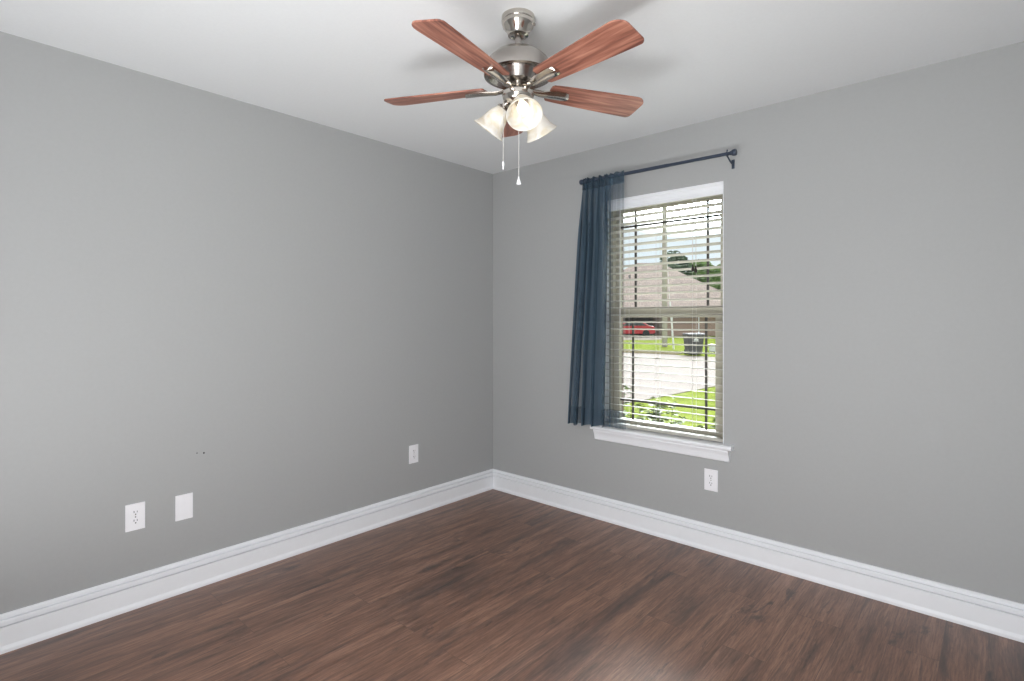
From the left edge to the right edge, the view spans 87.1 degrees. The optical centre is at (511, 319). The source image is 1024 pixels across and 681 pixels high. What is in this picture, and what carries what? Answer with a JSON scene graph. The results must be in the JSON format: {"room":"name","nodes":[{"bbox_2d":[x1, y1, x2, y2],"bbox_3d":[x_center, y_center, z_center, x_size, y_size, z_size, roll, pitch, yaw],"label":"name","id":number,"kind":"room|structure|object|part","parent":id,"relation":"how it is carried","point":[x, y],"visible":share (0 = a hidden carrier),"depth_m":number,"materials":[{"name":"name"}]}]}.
{"room":"empty bedroom","nodes":[
{"label":"empty bedroom","id":0,"kind":"room"},
{"bbox_2d":[0,31,492,613],"bbox_3d":[-1.379,0.085,2.936,0.151,2.440,3.880,0,0,42],"label":"wall","id":1,"kind":"structure","parent":0,"point":[258,313],"depth_m":2.68,"materials":[{"name":"grey paint"}]},
{"bbox_2d":[125,501,144,531],"bbox_3d":[-1.711,0.894,2.448,0.008,0.121,0.076,0,0,42],"label":"wall outlet","id":2,"kind":"object","parent":1,"relation":"attached to","point":[134,513],"visible":1,"depth_m":2.44,"materials":[{"name":"white plastic"}]},
{"bbox_2d":[131,518,139,524],"bbox_3d":[-1.709,0.913,2.447,0.003,0.027,0.034,0,0,42],"label":"receptacle","id":3,"kind":"object","parent":2,"relation":"attached to","point":[134,521],"depth_m":2.45,"materials":[{"name":"white plastic"}]},
{"bbox_2d":[131,509,139,515],"bbox_3d":[-1.709,0.875,2.447,0.003,0.027,0.034,0,0,42],"label":"receptacle","id":4,"kind":"object","parent":2,"relation":"attached to","point":[134,512],"depth_m":2.45,"materials":[{"name":"white plastic"}]},
{"bbox_2d":[175,492,192,520],"bbox_3d":[-1.579,0.900,2.596,0.007,0.121,0.075,0,0,42],"label":"blank wall plate","id":5,"kind":"object","parent":1,"relation":"attached to","point":[183,503],"visible":1,"depth_m":2.59,"materials":[{"name":"white plastic"}]},
{"bbox_2d":[0,469,492,654],"bbox_3d":[-1.275,1.231,2.923,0.024,0.148,3.400,0,0,42],"label":"baseboard","id":6,"kind":"structure","parent":1,"relation":"attached to","point":[25,626],"depth_m":2.66,"materials":[{"name":"white wood"}]},
{"bbox_2d":[409,444,417,463],"bbox_3d":[-0.660,0.900,3.621,0.008,0.121,0.075,0,0,42],"label":"wall outlet","id":7,"kind":"object","parent":1,"relation":"attached to","point":[413,449],"visible":1,"depth_m":3.62,"materials":[{"name":"white plastic"}]},
{"bbox_2d":[0,489,1023,680],"bbox_3d":[-0.125,1.355,1.812,3.520,0.100,3.880,0,0,42],"label":"floor","id":8,"kind":"structure","parent":0,"point":[490,585],"depth_m":2.33,"materials":[{"name":"brown wood"}]},
{"bbox_2d":[0,0,1023,173],"bbox_3d":[-0.125,-1.195,1.812,3.520,0.120,3.880,0,0,42],"label":"ceiling","id":9,"kind":"structure","parent":0,"point":[335,64],"depth_m":2.27,"materials":[{"name":"white paint"}]},
{"bbox_2d":[384,8,643,184],"bbox_3d":[0.025,-0.817,1.995,1.026,0.636,1.029,0,0,42],"label":"ceiling fan","id":10,"kind":"object","parent":9,"relation":"hanging from","point":[518,68],"visible":1,"depth_m":1.95,"materials":[{"name":"brown wood"}]},
{"bbox_3d":[-0.295,-0.871,2.108,0.410,0.006,0.134,0,12,15],"label":"blade","id":11,"kind":"part","parent":10,"relation":"part of","materials":[{"name":"brown wood"}]},
{"bbox_3d":[-0.152,-0.871,1.740,0.134,0.006,0.410,14,7,31],"label":"blade","id":12,"kind":"part","parent":10,"relation":"part of","materials":[{"name":"brown wood"}]},
{"bbox_3d":[-0.083,-0.749,2.055,0.129,0.132,0.126,0,0,42],"label":"lamp shade","id":13,"kind":"part","parent":10,"relation":"part of","materials":[{"name":"white glass"}]},
{"bbox_3d":[0.000,-0.871,2.349,0.134,0.006,0.410,-12,1,-4],"label":"blade","id":14,"kind":"part","parent":10,"relation":"part of","materials":[{"name":"brown wood"}]},
{"bbox_3d":[0.025,-0.669,1.990,0.003,0.276,0.003,0,0,42],"label":"pull chain","id":15,"kind":"part","parent":10,"relation":"part of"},
{"bbox_3d":[0.038,-0.765,1.931,0.050,0.060,0.047,0,0,42],"label":"light bulb","id":16,"kind":"part","parent":10,"relation":"part of","materials":[{"name":"white glass"}]},
{"bbox_3d":[0.040,-0.749,1.905,0.125,0.132,0.121,0,0,42],"label":"lamp shade","id":17,"kind":"part","parent":10,"relation":"part of","materials":[{"name":"white glass"}]},
{"bbox_3d":[0.113,-0.749,2.096,0.123,0.132,0.122,0,0,3],"label":"lamp shade","id":18,"kind":"part","parent":10,"relation":"part of","materials":[{"name":"white glass"}]},
{"bbox_3d":[0.235,-0.871,1.768,0.134,0.006,0.410,15,-10,-39],"label":"blade","id":19,"kind":"part","parent":10,"relation":"part of","materials":[{"name":"brown wood"}]},
{"bbox_3d":[0.329,-0.871,2.144,0.410,0.006,0.134,0,-12,-22],"label":"blade","id":20,"kind":"part","parent":10,"relation":"part of","materials":[{"name":"brown wood"}]},
{"bbox_2d":[622,214,623,417],"bbox_3d":[1.352,0.180,3.160,4.820,3.250,0.100,0,0,42],"label":"brick wall","id":21,"kind":"structure","parent":0,"point":[622,214],"depth_m":3.73,"materials":[{"name":"brown brick"}]},
{"bbox_2d":[493,41,1023,603],"bbox_3d":[1.110,0.085,3.190,3.220,2.440,0.180,0,0,42],"label":"wall","id":22,"kind":"structure","parent":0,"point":[874,228],"depth_m":2.64,"materials":[{"name":"grey paint"}]},
{"bbox_2d":[579,149,736,184],"bbox_3d":[0.847,-0.879,3.232,1.003,0.092,0.108,0,0,42],"label":"curtain rod","id":23,"kind":"object","parent":22,"relation":"attached to","point":[733,152],"visible":0.88,"depth_m":3.09,"materials":[{"name":"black metal"}]},
{"bbox_2d":[568,170,623,426],"bbox_3d":[0.533,-0.114,3.454,0.432,1.612,0.071,0,0,42],"label":"sheer curtain","id":24,"kind":"object","parent":23,"relation":"hanging from","point":[590,295],"visible":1,"depth_m":3.46,"materials":[{"name":"blue fabric"}]},
{"bbox_2d":[590,181,733,461],"bbox_3d":[0.926,0.004,3.321,0.912,1.563,0.229,0,0,42],"label":"window","id":25,"kind":"structure","parent":22,"relation":"attached to","point":[713,450],"depth_m":3.34,"materials":[{"name":"glass"},{"name":"white painted wood"}]},
{"bbox_3d":[0.967,-0.040,3.364,0.787,1.464,0.080,0,0,42],"label":"frame","id":26,"kind":"part","parent":25,"relation":"part of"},
{"bbox_3d":[0.896,0.705,3.287,0.912,0.025,0.137,0,0,42],"label":"sill","id":27,"kind":"part","parent":25,"relation":"part of","materials":[{"name":"white wood"}]},
{"bbox_2d":[620,317,714,429],"bbox_3d":[0.953,0.315,3.348,0.633,0.661,0.011,0,0,42],"label":"grille","id":28,"kind":"object","parent":25,"relation":"attached to","point":[706,318],"depth_m":3.38,"materials":[{"name":"brown metal"}]},
{"bbox_3d":[0.953,0.303,3.348,0.723,0.754,0.030,0,0,42],"label":"sash","id":29,"kind":"part","parent":25,"relation":"part of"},
{"bbox_3d":[0.977,-0.385,3.374,0.723,0.709,0.030,0,0,42],"label":"sash","id":30,"kind":"part","parent":25,"relation":"part of","materials":[{"name":"glass"}]},
{"bbox_2d":[621,200,720,306],"bbox_3d":[0.977,-0.392,3.374,0.667,0.634,0.011,0,0,42],"label":"grille","id":31,"kind":"object","parent":25,"relation":"attached to","point":[635,210],"depth_m":3.39,"materials":[{"name":"brown metal"}]},
{"bbox_2d":[604,181,722,441],"bbox_3d":[0.905,-0.044,3.295,0.785,1.464,0.070,0,0,42],"label":"window blind","id":32,"kind":"object","parent":22,"relation":"attached to","point":[712,189],"visible":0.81,"depth_m":3.25,"materials":[{"name":"white plastic"}]},
{"bbox_3d":[0.738,-0.021,3.456,0.002,1.385,0.055,0,0,42],"label":"ladder cord","id":33,"kind":"part","parent":32,"relation":"part of","materials":[{"name":"white fabric"}]},
{"bbox_3d":[0.911,0.678,3.301,0.775,0.020,0.052,0,0,42],"label":"rail","id":34,"kind":"part","parent":32,"relation":"part of","materials":[{"name":"white plastic"}]},
{"bbox_3d":[0.911,-0.733,3.301,0.775,0.040,0.052,0,0,42],"label":"head rail","id":35,"kind":"part","parent":32,"relation":"part of","materials":[{"name":"white plastic"}]},
{"bbox_3d":[1.069,-0.021,3.159,0.002,1.385,0.055,0,0,42],"label":"ladder cord","id":36,"kind":"part","parent":32,"relation":"part of","materials":[{"name":"white fabric"}]},
{"bbox_3d":[1.062,-0.515,3.119,0.002,0.425,0.002,0,0,-12],"label":"lift cord","id":37,"kind":"part","parent":32,"relation":"part of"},
{"bbox_2d":[704,468,717,491],"bbox_3d":[1.126,0.906,3.049,0.077,0.121,0.008,0,0,42],"label":"wall outlet","id":38,"kind":"object","parent":22,"relation":"attached to","point":[710,476],"visible":1,"depth_m":3.05,"materials":[{"name":"white plastic"}]},
{"bbox_2d":[493,469,1023,642],"bbox_3d":[1.042,1.231,3.114,3.220,0.148,0.024,0,0,42],"label":"baseboard","id":39,"kind":"structure","parent":22,"relation":"attached to","point":[1001,617],"depth_m":2.73,"materials":[{"name":"white wood"}]},
{"label":"outside","id":40,"kind":"structure","parent":0,"visible":0},
{"bbox_2d":[624,335,714,428],"bbox_3d":[19.095,1.705,40.661,100.000,0.200,100.000,0,0,42],"label":"lawn","id":41,"kind":"structure","parent":40,"point":[700,395],"depth_m":10.74,"materials":[{"name":"green plant"}]},
{"bbox_2d":[624,386,639,418],"bbox_3d":[0.864,1.065,4.645,0.523,1.082,0.407,0,0,-23],"label":"shrub","id":42,"kind":"object","parent":41,"relation":"on","point":[626,387],"visible":0.02,"depth_m":4.55,"materials":[{"name":"green plant"}]},
{"bbox_2d":[629,394,685,425],"bbox_3d":[1.159,1.095,4.321,0.474,1.022,0.430,0,0,13],"label":"shrub","id":43,"kind":"object","parent":41,"relation":"on","point":[655,412],"visible":0.16,"depth_m":4.30,"materials":[{"name":"green plant"}]},
{"bbox_2d":[662,207,666,346],"bbox_3d":[9.200,-3.895,32.500,2.200,11.000,0.340,0,0,42],"label":"utility pole","id":44,"kind":"object","parent":41,"relation":"on","point":[664,259],"visible":0.44,"depth_m":32.37,"materials":[{"name":"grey wood"}]},
{"bbox_2d":[664,214,674,348],"bbox_3d":[8.604,-3.294,29.907,0.175,9.805,1.041,0,0,-26],"label":"guard","id":45,"kind":"object","parent":41,"relation":"on","point":[664,214],"visible":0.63,"depth_m":29.54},
{"bbox_2d":[624,263,720,335],"bbox_3d":[14.152,-2.390,60.366,21.057,7.991,12.493,0,0,0],"label":"house","id":46,"kind":"structure","parent":41,"relation":"on","point":[652,267],"depth_m":55.88,"materials":[{"name":"brown brick"}]},
{"bbox_3d":[17.641,0.324,54.863,2.586,2.562,0.073,0,0,0],"label":"garage door","id":47,"kind":"part","parent":46,"relation":"part of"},
{"bbox_2d":[660,250,693,275],"bbox_3d":[22.870,-4.363,80.016,7.391,11.936,7.892,0,0,42],"label":"tree","id":48,"kind":"object","parent":41,"relation":"on","point":[674,258],"visible":0.06,"depth_m":78.86,"materials":[{"name":"green plant"}]},
{"bbox_2d":[682,333,704,353],"bbox_3d":[8.420,1.105,25.017,0.800,1.000,0.867,0,0,0],"label":"rubbish bin","id":49,"kind":"object","parent":41,"relation":"on","point":[698,341],"visible":0.85,"depth_m":24.67,"materials":[{"name":"plastic"}]},
{"bbox_3d":[8.420,0.665,25.000,0.800,0.120,0.833,0,0,0],"label":"lid","id":50,"kind":"part","parent":49,"relation":"part of","materials":[{"name":"black plastic"}]},
{"bbox_2d":[689,261,720,285],"bbox_3d":[30.113,-4.017,85.909,7.189,11.244,8.370,0,0,42],"label":"tree","id":51,"kind":"object","parent":41,"relation":"on","point":[698,264],"visible":0.27,"depth_m":83.39,"materials":[{"name":"green plant"}]},
{"bbox_2d":[697,418,714,429],"bbox_3d":[1.507,1.151,3.982,0.484,0.911,0.479,0,0,1],"label":"shrub","id":52,"kind":"object","parent":41,"relation":"on","point":[698,426],"visible":0.02,"depth_m":3.92,"materials":[{"name":"green plant"}]},
{"bbox_2d":[708,344,714,351],"bbox_3d":[10.350,1.420,27.500,0.560,0.370,0.460,0,0,0],"label":"utility box","id":53,"kind":"object","parent":41,"relation":"on","point":[711,348],"visible":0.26,"depth_m":27.31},
{"bbox_2d":[711,281,720,289],"bbox_3d":[31.745,-2.063,78.026,5.805,7.337,5.532,0,0,42],"label":"tree","id":54,"kind":"object","parent":41,"relation":"on","point":[716,286],"visible":0.06,"depth_m":78.38,"materials":[{"name":"green plant"}]},
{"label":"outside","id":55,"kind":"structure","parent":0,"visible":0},
{"bbox_2d":[624,337,661,339],"bbox_3d":[11.100,1.597,48.750,7.173,0.015,12.167,0,0,5],"label":"driveway","id":56,"kind":"structure","parent":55,"point":[625,338],"depth_m":46.32,"materials":[{"name":"concrete"}]},
{"bbox_2d":[624,323,654,335],"bbox_3d":[11.264,0.856,51.500,4.513,1.489,1.760,0,0,0],"label":"car","id":57,"kind":"object","parent":56,"relation":"on","point":[626,325],"visible":0.39,"depth_m":50.65,"materials":[{"name":"red paint"}]},
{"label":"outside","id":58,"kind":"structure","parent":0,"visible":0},
{"bbox_2d":[624,353,714,403],"bbox_3d":[1.130,1.599,19.871,21.347,0.012,18.622,0,0,29],"label":"street","id":59,"kind":"structure","parent":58,"point":[664,362],"depth_m":15.75,"materials":[{"name":"concrete"}]},
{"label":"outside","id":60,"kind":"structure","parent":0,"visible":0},
{"bbox_2d":[624,349,681,354],"bbox_3d":[2.971,1.595,30.294,14.026,0.020,2.994,0,0,38],"label":"verge","id":61,"kind":"structure","parent":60,"point":[627,351],"depth_m":26.29,"materials":[{"name":"grey concrete"}]}
]}

